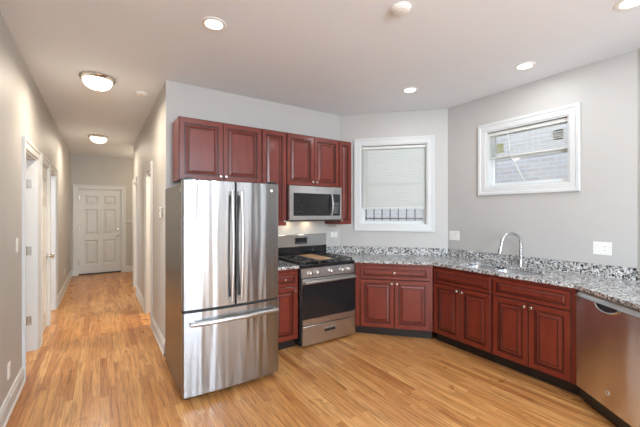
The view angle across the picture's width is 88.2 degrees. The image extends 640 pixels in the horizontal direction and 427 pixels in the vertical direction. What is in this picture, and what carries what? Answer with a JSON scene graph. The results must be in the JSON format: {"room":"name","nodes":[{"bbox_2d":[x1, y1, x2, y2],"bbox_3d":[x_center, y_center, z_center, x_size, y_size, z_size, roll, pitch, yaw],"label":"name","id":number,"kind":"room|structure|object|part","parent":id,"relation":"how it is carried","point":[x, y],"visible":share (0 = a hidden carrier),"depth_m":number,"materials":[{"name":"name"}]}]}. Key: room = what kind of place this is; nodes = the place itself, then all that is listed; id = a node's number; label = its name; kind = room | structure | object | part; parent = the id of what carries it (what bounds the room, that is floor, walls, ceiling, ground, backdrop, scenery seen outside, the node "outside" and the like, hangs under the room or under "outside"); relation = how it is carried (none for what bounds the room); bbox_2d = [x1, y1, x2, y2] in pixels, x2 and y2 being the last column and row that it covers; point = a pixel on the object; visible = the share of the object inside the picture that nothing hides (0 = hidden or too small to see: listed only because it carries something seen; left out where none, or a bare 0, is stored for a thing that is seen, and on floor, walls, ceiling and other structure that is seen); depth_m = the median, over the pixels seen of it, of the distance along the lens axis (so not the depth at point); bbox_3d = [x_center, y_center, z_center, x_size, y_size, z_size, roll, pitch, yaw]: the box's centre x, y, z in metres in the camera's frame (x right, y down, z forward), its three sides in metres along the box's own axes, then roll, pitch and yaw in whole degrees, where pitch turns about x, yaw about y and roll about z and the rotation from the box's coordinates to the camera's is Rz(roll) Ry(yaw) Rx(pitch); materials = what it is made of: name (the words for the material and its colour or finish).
{"room":"kitchen","nodes":[
{"label":"kitchen","id":0,"kind":"room"},
{"bbox_2d":[0,12,70,407],"bbox_3d":[-1.617,0.049,1.266,0.140,2.877,15.500,0,0,-34],"label":"wall","id":1,"kind":"structure","parent":0,"point":[24,111],"depth_m":2.73,"materials":[{"name":"beige paint"}]},
{"bbox_2d":[7,361,10,379],"bbox_3d":[-2.343,1.187,2.488,0.008,0.118,0.072,0,0,-34],"label":"wall outlet","id":2,"kind":"object","parent":1,"relation":"attached to","point":[9,363],"visible":1,"depth_m":2.48,"materials":[{"name":"white plastic"}]},
{"bbox_2d":[0,366,25,426],"bbox_3d":[0.066,1.419,-1.109,0.026,0.136,9.682,0,0,-34],"label":"baseboard","id":3,"kind":"structure","parent":1,"relation":"attached to","point":[6,409],"depth_m":2.51,"materials":[{"name":"white wood"}]},
{"bbox_2d":[22,136,40,379],"bbox_3d":[-2.932,0.404,3.258,0.170,2.167,0.909,0,0,-34],"label":"door","id":4,"kind":"structure","parent":1,"relation":"in","point":[31,156],"depth_m":3.55,"materials":[{"name":"white wood"}]},
{"bbox_2d":[41,153,54,342],"bbox_3d":[-3.443,0.404,4.069,0.220,2.167,0.794,0,0,-34],"label":"door","id":5,"kind":"structure","parent":1,"relation":"in","point":[45,162],"depth_m":4.17,"materials":[{"name":"white wood"}]},
{"bbox_3d":[-3.518,0.557,4.306,0.082,0.075,0.075,0,0,-34],"label":"knob","id":6,"kind":"part","parent":5,"relation":"part of","materials":[{"name":"silver metal"}]},
{"bbox_2d":[48,162,57,325],"bbox_3d":[-3.905,0.404,4.716,0.170,2.167,1.004,0,0,-34],"label":"door","id":7,"kind":"structure","parent":1,"relation":"in","point":[54,171],"depth_m":5.07,"materials":[{"name":"white wood"}]},
{"bbox_2d":[58,271,71,306],"bbox_3d":[-4.986,1.419,6.467,0.026,0.136,3.107,0,0,-34],"label":"baseboard","id":8,"kind":"structure","parent":1,"relation":"attached to","point":[64,287],"depth_m":6.14,"materials":[{"name":"white wood"}]},
{"bbox_2d":[71,154,133,269],"bbox_3d":[-4.869,0.049,8.496,2.753,2.877,0.140,0,0,-34],"label":"wall","id":9,"kind":"structure","parent":0,"point":[85,169],"depth_m":8.14,"materials":[{"name":"beige paint"}]},
{"bbox_2d":[73,184,125,275],"bbox_3d":[-5.402,0.406,8.116,1.082,2.162,0.190,0,0,-34],"label":"door","id":10,"kind":"structure","parent":9,"relation":"in","point":[99,211],"depth_m":8.08,"materials":[{"name":"white wood"}]},
{"bbox_2d":[126,266,131,271],"bbox_3d":[-4.355,1.419,8.739,1.349,0.136,0.026,0,0,-34],"label":"baseboard","id":11,"kind":"structure","parent":9,"relation":"attached to","point":[128,268],"depth_m":8.39,"materials":[{"name":"white wood"}]},
{"bbox_2d":[134,85,163,336],"bbox_3d":[-2.694,0.049,5.202,0.140,2.877,3.834,0,0,-34],"label":"wall","id":12,"kind":"structure","parent":0,"point":[149,144],"depth_m":4.18,"materials":[{"name":"beige paint"}]},
{"bbox_2d":[132,176,136,287],"bbox_3d":[-3.534,0.404,6.442,0.170,2.167,0.744,0,0,-34],"label":"door","id":13,"kind":"structure","parent":12,"relation":"in","point":[134,181],"depth_m":6.64,"materials":[{"name":"white wood"}]},
{"bbox_2d":[136,286,143,310],"bbox_3d":[-3.011,1.419,5.528,0.026,0.136,1.354,0,0,-34],"label":"baseboard","id":14,"kind":"structure","parent":12,"relation":"attached to","point":[138,293],"depth_m":5.49,"materials":[{"name":"white wood"}]},
{"bbox_2d":[144,161,152,326],"bbox_3d":[-2.355,0.404,4.674,0.170,2.167,0.794,0,0,-34],"label":"door","id":15,"kind":"structure","parent":12,"relation":"in","point":[148,169],"depth_m":4.89,"materials":[{"name":"white wood"}]},
{"bbox_2d":[151,317,164,354],"bbox_3d":[-1.909,1.419,3.876,0.026,0.136,1.026,0,0,-34],"label":"baseboard","id":16,"kind":"structure","parent":12,"relation":"attached to","point":[157,333],"depth_m":3.78,"materials":[{"name":"white wood"}]},
{"bbox_2d":[159,207,162,216],"bbox_3d":[-1.757,-0.008,3.648,0.024,0.110,0.100,0,0,-34],"label":"thermostat","id":17,"kind":"object","parent":12,"relation":"attached to","point":[160,208],"visible":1,"depth_m":3.61,"materials":[{"name":"white plastic"}]},
{"bbox_2d":[164,80,339,338],"bbox_3d":[-0.704,0.049,4.141,2.275,2.877,0.140,0,0,-34],"label":"wall","id":18,"kind":"structure","parent":0,"point":[180,99],"depth_m":3.90,"materials":[{"name":"beige paint"}]},
{"bbox_2d":[173,116,260,182],"bbox_3d":[-1.096,-0.639,3.578,0.869,0.622,0.360,0,0,-34],"label":"upper cabinet","id":19,"kind":"object","parent":18,"relation":"attached to","point":[207,150],"visible":0.97,"depth_m":3.42,"materials":[{"name":"brown wood"}]},
{"bbox_3d":[-1.198,-0.635,3.341,0.429,0.606,0.020,0,0,-34],"label":"door","id":20,"kind":"part","parent":19,"relation":"part of","materials":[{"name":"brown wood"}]},
{"bbox_3d":[-0.839,-0.635,3.580,0.429,0.606,0.020,0,0,-34],"label":"door","id":21,"kind":"part","parent":19,"relation":"part of","materials":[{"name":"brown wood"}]},
{"bbox_2d":[261,129,285,225],"bbox_3d":[-0.603,-0.401,3.907,0.311,1.099,0.360,0,0,-34],"label":"upper cabinet","id":22,"kind":"object","parent":18,"relation":"attached to","point":[273,143],"visible":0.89,"depth_m":3.80,"materials":[{"name":"brown wood"}]},
{"bbox_2d":[286,132,338,187],"bbox_3d":[-0.154,-0.639,4.206,0.763,0.622,0.360,0,0,-34],"label":"upper cabinet","id":23,"kind":"object","parent":18,"relation":"attached to","point":[310,160],"visible":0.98,"depth_m":4.06,"materials":[{"name":"brown wood"}]},
{"bbox_3d":[-0.233,-0.635,3.984,0.376,0.606,0.020,0,0,-34],"label":"door","id":24,"kind":"part","parent":23,"relation":"part of","materials":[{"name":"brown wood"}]},
{"bbox_2d":[286,185,341,221],"bbox_3d":[-0.131,-0.110,4.170,0.762,0.426,0.445,0,0,-34],"label":"microwave","id":25,"kind":"object","parent":23,"relation":"attached to","point":[303,203],"visible":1,"depth_m":4.00,"materials":[{"name":"silver metal"}]},
{"bbox_3d":[0.151,-0.106,4.124,0.020,0.276,0.056,0,0,-34],"label":"handle","id":26,"kind":"part","parent":25,"relation":"part of","materials":[{"name":"silver metal"}]},
{"bbox_3d":[0.209,-0.119,4.212,0.149,0.407,0.029,0,0,-34],"label":"control panel","id":27,"kind":"part","parent":25,"relation":"part of","materials":[{"name":"silver metal"}]},
{"bbox_3d":[0.082,-0.635,4.194,0.376,0.606,0.020,0,0,-34],"label":"door","id":28,"kind":"part","parent":23,"relation":"part of","materials":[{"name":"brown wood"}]},
{"bbox_2d":[330,232,336,236],"bbox_3d":[0.196,0.302,4.653,0.118,0.078,0.008,0,0,-34],"label":"wall outlet","id":29,"kind":"object","parent":18,"relation":"attached to","point":[332,234],"visible":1,"depth_m":4.64,"materials":[{"name":"white plastic"}]},
{"bbox_2d":[325,140,350,223],"bbox_3d":[0.253,-0.401,4.478,0.209,1.099,0.360,0,0,-34],"label":"upper cabinet","id":30,"kind":"object","parent":18,"relation":"attached to","point":[344,147],"visible":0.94,"depth_m":4.35,"materials":[{"name":"red wood"}]},
{"bbox_3d":[0.331,-0.397,4.361,0.200,1.083,0.020,0,0,-34],"label":"door","id":31,"kind":"part","parent":30,"relation":"part of","materials":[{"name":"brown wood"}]},
{"bbox_2d":[6,271,616,426],"bbox_3d":[-0.722,1.547,1.862,7.265,0.120,15.900,0,0,-34],"label":"floor","id":32,"kind":"structure","parent":0,"point":[99,361],"depth_m":2.81,"materials":[{"name":"brown wood"}]},
{"bbox_2d":[165,177,278,398],"bbox_3d":[-0.927,0.593,3.087,0.817,1.748,0.955,0,0,-34],"label":"refrigerator","id":33,"kind":"object","parent":32,"relation":"on","point":[221,237],"visible":1,"depth_m":2.73,"materials":[{"name":"grey metal"}]},
{"bbox_3d":[-0.899,0.249,2.673,0.404,1.015,0.094,0,0,-34],"label":"door","id":34,"kind":"part","parent":33,"relation":"part of","materials":[{"name":"silver metal"}]},
{"bbox_3d":[-0.728,1.107,2.788,0.817,0.651,0.094,0,0,-34],"label":"freezer drawer","id":35,"kind":"part","parent":33,"relation":"part of","materials":[{"name":"silver metal"}]},
{"bbox_3d":[-0.717,0.272,2.700,0.028,0.906,0.072,0,0,-34],"label":"handle","id":36,"kind":"part","parent":33,"relation":"part of","materials":[{"name":"silver metal"}]},
{"bbox_3d":[-0.680,0.861,2.734,0.744,0.046,0.094,0,0,-34],"label":"handle","id":37,"kind":"part","parent":33,"relation":"part of","materials":[{"name":"silver metal"}]},
{"bbox_3d":[-0.650,0.272,2.744,0.028,0.906,0.072,0,0,-34],"label":"handle","id":38,"kind":"part","parent":33,"relation":"part of","materials":[{"name":"silver metal"}]},
{"bbox_3d":[-0.556,0.249,2.902,0.404,1.015,0.094,0,0,-34],"label":"door","id":39,"kind":"part","parent":33,"relation":"part of","materials":[{"name":"silver metal"}]},
{"bbox_2d":[277,268,297,349],"bbox_3d":[-0.540,1.046,3.770,0.345,0.882,0.649,0,0,-34],"label":"base cabinet","id":40,"kind":"object","parent":32,"relation":"on","point":[287,297],"visible":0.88,"depth_m":3.56,"materials":[{"name":"brown wood"}]},
{"bbox_3d":[-0.382,1.085,3.533,0.305,0.568,0.020,0,0,-34],"label":"door","id":41,"kind":"part","parent":40,"relation":"part of","materials":[{"name":"brown wood"}]},
{"bbox_3d":[-0.382,0.714,3.533,0.305,0.158,0.020,0,0,-34],"label":"drawer","id":42,"kind":"part","parent":40,"relation":"part of","materials":[{"name":"brown wood"}]},
{"bbox_2d":[278,260,298,269],"bbox_3d":[-0.577,0.535,3.755,0.417,0.135,0.641,0,0,-34],"label":"countertop","id":43,"kind":"structure","parent":40,"relation":"on","point":[282,265],"depth_m":3.60,"materials":[{"name":"stone"}]},
{"bbox_2d":[278,233,356,346],"bbox_3d":[-0.053,0.884,4.046,0.758,1.205,0.729,0,0,-34],"label":"gas range","id":44,"kind":"object","parent":32,"relation":"on","point":[326,281],"visible":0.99,"depth_m":3.83,"materials":[{"name":"silver metal"}]},
{"bbox_3d":[-0.241,0.514,4.328,0.758,0.155,0.052,0,0,-34],"label":"vent panel","id":45,"kind":"part","parent":44,"relation":"part of","materials":[{"name":"black metal"}]},
{"bbox_2d":[278,255,353,268],"bbox_3d":[-0.060,0.595,4.056,0.758,0.041,0.594,0,0,-34],"label":"cooktop","id":46,"kind":"object","parent":44,"relation":"in","point":[343,262],"depth_m":3.87,"materials":[{"name":"black metal"}]},
{"bbox_3d":[0.105,0.667,3.817,0.742,0.103,0.018,0,0,-34],"label":"control panel","id":47,"kind":"part","parent":44,"relation":"part of","materials":[{"name":"silver metal"}]},
{"bbox_3d":[0.109,1.355,3.811,0.742,0.208,0.034,0,0,-34],"label":"storage drawer","id":48,"kind":"part","parent":44,"relation":"part of","materials":[{"name":"silver metal"}]},
{"bbox_3d":[0.109,0.986,3.811,0.742,0.512,0.034,0,0,-34],"label":"oven door","id":49,"kind":"part","parent":44,"relation":"part of","materials":[{"name":"black glass"}]},
{"bbox_3d":[0.119,0.980,3.796,0.738,0.385,0.004,0,0,-34],"label":"door glass","id":50,"kind":"part","parent":44,"relation":"part of","materials":[{"name":"black glass"}]},
{"bbox_3d":[0.126,0.759,3.766,0.712,0.027,0.064,0,0,-34],"label":"handle","id":51,"kind":"part","parent":44,"relation":"part of","materials":[{"name":"silver metal"}]},
{"bbox_2d":[355,262,432,338],"bbox_3d":[0.933,1.046,4.203,0.901,0.882,0.629,0,0,13],"label":"base cabinet","id":52,"kind":"object","parent":32,"relation":"on","point":[391,299],"visible":1,"depth_m":3.93,"materials":[{"name":"red wood"}]},
{"bbox_3d":[0.688,1.085,3.978,0.400,0.568,0.020,0,0,13],"label":"door","id":53,"kind":"part","parent":52,"relation":"part of","materials":[{"name":"brown wood"}]},
{"bbox_3d":[0.885,0.714,3.932,0.805,0.158,0.020,0,0,13],"label":"drawer","id":54,"kind":"part","parent":52,"relation":"part of","materials":[{"name":"brown wood"}]},
{"bbox_3d":[1.082,1.085,3.885,0.400,0.568,0.020,0,0,13],"label":"door","id":55,"kind":"part","parent":52,"relation":"part of","materials":[{"name":"brown wood"}]},
{"bbox_2d":[433,265,518,362],"bbox_3d":[1.736,1.046,3.685,0.649,0.882,0.712,0,0,-32],"label":"base cabinet","id":56,"kind":"object","parent":32,"relation":"on","point":[462,299],"visible":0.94,"depth_m":3.48,"materials":[{"name":"red wood"}]},
{"bbox_3d":[1.410,1.085,3.667,0.020,0.568,0.331,0,0,-32],"label":"door","id":57,"kind":"part","parent":56,"relation":"part of","materials":[{"name":"brown wood"}]},
{"bbox_3d":[1.499,0.714,3.525,0.020,0.158,0.666,0,0,-32],"label":"false drawer","id":58,"kind":"part","parent":56,"relation":"part of","materials":[{"name":"brown wood"}]},
{"bbox_3d":[1.588,1.085,3.383,0.020,0.568,0.331,0,0,-32],"label":"door","id":59,"kind":"part","parent":56,"relation":"part of","materials":[{"name":"brown wood"}]},
{"bbox_2d":[493,272,579,394],"bbox_3d":[2.111,1.046,3.089,0.649,0.882,0.692,0,0,-32],"label":"base cabinet","id":60,"kind":"object","parent":32,"relation":"on","point":[534,323],"visible":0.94,"depth_m":2.89,"materials":[{"name":"red wood"}]},
{"bbox_3d":[1.778,1.085,3.083,0.020,0.568,0.319,0,0,-32],"label":"door","id":61,"kind":"part","parent":60,"relation":"part of","materials":[{"name":"brown wood"}]},
{"bbox_3d":[1.864,0.714,2.946,0.020,0.158,0.642,0,0,-32],"label":"false drawer","id":62,"kind":"part","parent":60,"relation":"part of","materials":[{"name":"brown wood"}]},
{"bbox_3d":[1.950,1.085,2.810,0.020,0.568,0.319,0,0,-32],"label":"door","id":63,"kind":"part","parent":60,"relation":"part of","materials":[{"name":"brown wood"}]},
{"bbox_2d":[576,290,639,426],"bbox_3d":[2.299,1.048,2.296,0.614,0.878,0.615,0,0,5],"label":"dishwasher","id":64,"kind":"object","parent":32,"relation":"on","point":[607,331],"visible":1,"depth_m":2.30,"materials":[{"name":"silver metal"}]},
{"bbox_2d":[580,388,631,426],"bbox_3d":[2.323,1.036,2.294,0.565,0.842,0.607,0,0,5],"label":"toe kick","id":65,"kind":"object","parent":64,"relation":"in","point":[589,399],"depth_m":2.38,"materials":[{"name":"plastic"}]},
{"bbox_3d":[2.006,0.683,2.320,0.026,0.053,0.222,0,0,5],"label":"pocket handle","id":66,"kind":"part","parent":64,"relation":"part of","materials":[{"name":"metal"}]},
{"bbox_3d":[2.250,1.046,1.682,0.629,0.882,0.600,0,0,5],"label":"base cabinet","id":67,"kind":"object","parent":32,"relation":"on","visible":0},
{"bbox_2d":[326,246,639,309],"bbox_3d":[1.628,0.535,3.157,1.468,0.135,4.082,0,0,-34],"label":"countertop","id":68,"kind":"structure","parent":67,"relation":"on","point":[618,284],"depth_m":3.35,"materials":[{"name":"stone"}]},
{"bbox_2d":[468,265,540,275],"bbox_3d":[1.876,0.699,3.429,0.380,0.184,0.800,0,0,-32],"label":"sink","id":69,"kind":"object","parent":68,"relation":"in","point":[475,266],"visible":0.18,"depth_m":3.53,"materials":[{"name":"silver metal"}]},
{"bbox_3d":[1.748,0.699,3.632,0.380,0.184,0.320,0,0,-32],"label":"bowl","id":70,"kind":"part","parent":69,"relation":"part of","materials":[{"name":"silver metal"}]},
{"bbox_3d":[1.963,0.699,3.292,0.380,0.184,0.475,0,0,-32],"label":"bowl","id":71,"kind":"part","parent":69,"relation":"part of","materials":[{"name":"silver metal"}]},
{"bbox_2d":[497,232,528,266],"bbox_3d":[2.034,0.386,3.509,0.299,0.374,0.111,0,0,9],"label":"faucet","id":72,"kind":"object","parent":68,"relation":"on","point":[520,261],"visible":1,"depth_m":3.50,"materials":[{"name":"metal"}]},
{"bbox_3d":[2.029,0.361,3.508,0.253,0.324,0.032,0,0,-5],"label":"spout","id":73,"kind":"part","parent":72,"relation":"part of","materials":[{"name":"metal"}]},
{"bbox_2d":[0,0,639,158],"bbox_3d":[-0.722,-1.465,1.862,7.265,0.150,15.900,0,0,-34],"label":"ceiling","id":74,"kind":"structure","parent":0,"point":[336,57],"depth_m":2.79,"materials":[{"name":"paint"}]},
{"bbox_2d":[78,71,115,91],"bbox_3d":[-2.280,-1.317,3.383,0.320,0.146,0.320,0,0,-34],"label":"dome light","id":75,"kind":"object","parent":74,"relation":"attached to","point":[97,81],"visible":1,"depth_m":3.30,"materials":[{"name":"white glass"}]},
{"bbox_3d":[-2.280,-1.310,3.383,0.258,0.092,0.258,0,0,-34],"label":"lamp shade","id":76,"kind":"part","parent":75,"relation":"part of","materials":[{"name":"white glass"}]},
{"bbox_2d":[88,134,108,143],"bbox_3d":[-4.011,-1.317,5.979,0.320,0.146,0.320,0,0,-34],"label":"dome light","id":77,"kind":"object","parent":74,"relation":"attached to","point":[95,138],"visible":1,"depth_m":5.89,"materials":[{"name":"white glass"}]},
{"bbox_3d":[-4.011,-1.310,5.979,0.258,0.092,0.258,0,0,-34],"label":"lamp shade","id":78,"kind":"part","parent":77,"relation":"part of","materials":[{"name":"white glass"}]},
{"bbox_2d":[136,91,146,95],"bbox_3d":[-2.064,-1.375,3.816,0.120,0.029,0.120,0,0,-34],"label":"smoke detector","id":79,"kind":"object","parent":74,"relation":"attached to","point":[140,93],"visible":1,"depth_m":3.79,"materials":[{"name":"white plastic"}]},
{"bbox_2d":[201,17,226,30],"bbox_3d":[-0.780,-1.387,2.427,0.180,0.007,0.180,0,0,-34],"label":"recessed light","id":80,"kind":"object","parent":74,"relation":"in","point":[211,23],"visible":1,"depth_m":2.42,"materials":[{"name":"white plastic"}]},
{"bbox_2d":[391,2,410,16],"bbox_3d":[0.549,-1.375,2.241,0.136,0.029,0.136,0,0,-34],"label":"smoke detector","id":81,"kind":"object","parent":74,"relation":"attached to","point":[399,9],"visible":1,"depth_m":2.21,"materials":[{"name":"white plastic"}]},
{"bbox_2d":[402,87,417,92],"bbox_3d":[1.017,-1.387,3.729,0.180,0.007,0.180,0,0,-34],"label":"recessed light","id":82,"kind":"object","parent":74,"relation":"in","point":[408,89],"visible":1,"depth_m":3.73,"materials":[{"name":"white plastic"}]},
{"bbox_2d":[514,62,535,70],"bbox_3d":[1.938,-1.387,3.121,0.180,0.007,0.180,0,0,-34],"label":"recessed light","id":83,"kind":"object","parent":74,"relation":"in","point":[526,65],"visible":1,"depth_m":3.12,"materials":[{"name":"white plastic"}]},
{"bbox_2d":[614,0,639,10],"bbox_3d":[2.055,-1.387,2.174,0.180,0.007,0.180,0,0,-34],"label":"recessed light","id":84,"kind":"object","parent":74,"relation":"in","point":[622,5],"visible":1,"depth_m":2.20,"materials":[{"name":"white plastic"}]},
{"bbox_2d":[340,108,447,315],"bbox_3d":[1.005,0.049,4.615,1.455,2.877,0.140,0,0,13],"label":"wall","id":85,"kind":"structure","parent":0,"point":[432,121],"depth_m":4.51,"materials":[{"name":"beige paint"}]},
{"bbox_2d":[365,209,422,220],"bbox_3d":[1.050,0.007,4.717,1.095,0.240,0.098,0,0,13],"label":"guard","id":86,"kind":"object","parent":85,"relation":"attached to","point":[366,218],"visible":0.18,"depth_m":4.75,"materials":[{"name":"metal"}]},
{"bbox_3d":[1.060,0.080,4.757,1.095,0.015,0.016,0,0,13],"label":"rail","id":87,"kind":"part","parent":86,"relation":"part of","materials":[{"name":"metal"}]},
{"bbox_2d":[354,135,434,231],"bbox_3d":[1.022,-0.393,4.598,1.079,1.294,0.166,0,0,13],"label":"window","id":88,"kind":"structure","parent":85,"relation":"in","point":[428,223],"depth_m":4.53,"materials":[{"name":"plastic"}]},
{"bbox_2d":[362,144,425,208],"bbox_3d":[1.018,-0.493,4.581,0.859,0.870,0.050,0,0,13],"label":"window blind","id":89,"kind":"object","parent":88,"relation":"attached to","point":[373,198],"visible":1,"depth_m":4.58,"materials":[{"name":"fabric"}]},
{"bbox_3d":[0.724,-0.483,4.642,0.002,0.830,0.002,0,0,13],"label":"ladder cord","id":90,"kind":"part","parent":89,"relation":"part of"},
{"bbox_3d":[1.019,-0.910,4.584,0.859,0.035,0.045,0,0,13],"label":"head rail","id":91,"kind":"part","parent":89,"relation":"part of","materials":[{"name":"plastic"}]},
{"bbox_3d":[1.019,-0.067,4.586,0.855,0.018,0.028,0,0,13],"label":"rail","id":92,"kind":"part","parent":89,"relation":"part of","materials":[{"name":"plastic"}]},
{"bbox_3d":[1.033,-0.393,4.642,0.871,1.086,0.055,0,0,13],"label":"sash","id":93,"kind":"part","parent":88,"relation":"part of","materials":[{"name":"plastic"}]},
{"bbox_2d":[448,49,636,271],"bbox_3d":[2.254,0.049,3.627,0.140,2.877,1.868,0,0,-32],"label":"wall","id":94,"kind":"structure","parent":0,"point":[565,226],"depth_m":3.22,"materials":[{"name":"beige paint"}]},
{"bbox_2d":[449,231,459,240],"bbox_3d":[1.746,0.295,4.293,0.009,0.118,0.150,0,0,-32],"label":"outlet","id":95,"kind":"object","parent":94,"relation":"attached to","point":[453,235],"visible":1,"depth_m":4.29,"materials":[{"name":"white plastic"}]},
{"bbox_2d":[478,102,580,195],"bbox_3d":[2.253,-0.630,3.604,0.166,0.844,1.029,0,0,-32],"label":"window","id":96,"kind":"structure","parent":94,"relation":"in","point":[487,185],"depth_m":3.49,"materials":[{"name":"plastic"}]},
{"bbox_2d":[489,117,567,181],"bbox_3d":[2.237,-0.635,3.594,0.054,0.609,0.809,0,0,-32],"label":"window blind","id":97,"kind":"object","parent":96,"relation":"attached to","point":[563,120],"visible":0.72,"depth_m":3.55,"materials":[{"name":"plastic"}]},
{"bbox_3d":[2.241,-0.922,3.596,0.045,0.035,0.809,0,0,-32],"label":"head rail","id":98,"kind":"part","parent":97,"relation":"part of","materials":[{"name":"plastic"}]},
{"bbox_3d":[2.243,-0.647,3.598,0.028,0.018,0.805,0,0,-32],"label":"rail","id":99,"kind":"part","parent":97,"relation":"part of","materials":[{"name":"plastic"}]},
{"bbox_3d":[2.291,-0.630,3.628,0.055,0.636,0.821,0,0,-32],"label":"sash","id":100,"kind":"part","parent":96,"relation":"part of","materials":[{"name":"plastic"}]},
{"bbox_3d":[2.293,-0.633,3.630,0.040,0.040,0.761,0,0,-32],"label":"meeting rail","id":101,"kind":"part","parent":96,"relation":"part of","materials":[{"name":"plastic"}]},
{"bbox_2d":[593,241,611,255],"bbox_3d":[2.563,0.322,2.996,0.009,0.118,0.135,0,0,-32],"label":"outlet","id":102,"kind":"object","parent":94,"relation":"attached to","point":[599,248],"visible":1,"depth_m":2.99,"materials":[{"name":"white plastic"}]},
{"bbox_2d":[603,245,607,251],"bbox_3d":[2.573,0.322,2.976,0.002,0.066,0.032,0,0,-32],"label":"socket","id":103,"kind":"object","parent":102,"relation":"attached to","point":[605,247],"depth_m":2.97,"materials":[{"name":"white plastic"}]},
{"bbox_2d":[637,48,639,268],"bbox_3d":[2.700,0.049,2.046,0.140,2.877,1.500,0,0,5],"label":"wall","id":104,"kind":"structure","parent":0,"point":[638,50],"depth_m":2.79,"materials":[{"name":"beige paint"}]},
{"bbox_2d":[326,246,639,281],"bbox_3d":[1.720,0.520,3.218,1.248,0.105,4.082,0,0,-34],"label":"backsplash","id":105,"kind":"structure","parent":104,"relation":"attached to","point":[628,273],"depth_m":3.72,"materials":[{"name":"stone"}]},
{"label":"outside","id":106,"kind":"structure","parent":0,"visible":0},
{"bbox_3d":[0.000,3.087,0.000,60.000,0.200,60.000,0,0,-34],"label":"ground","id":107,"kind":"structure","parent":106,"visible":0},
{"bbox_2d":[365,123,567,220],"bbox_3d":[3.424,-1.263,6.130,0.300,8.500,18.000,0,0,-34],"label":"brick building","id":108,"kind":"structure","parent":107,"relation":"on","point":[553,166],"depth_m":5.74,"materials":[{"name":"white brick"}]}
]}

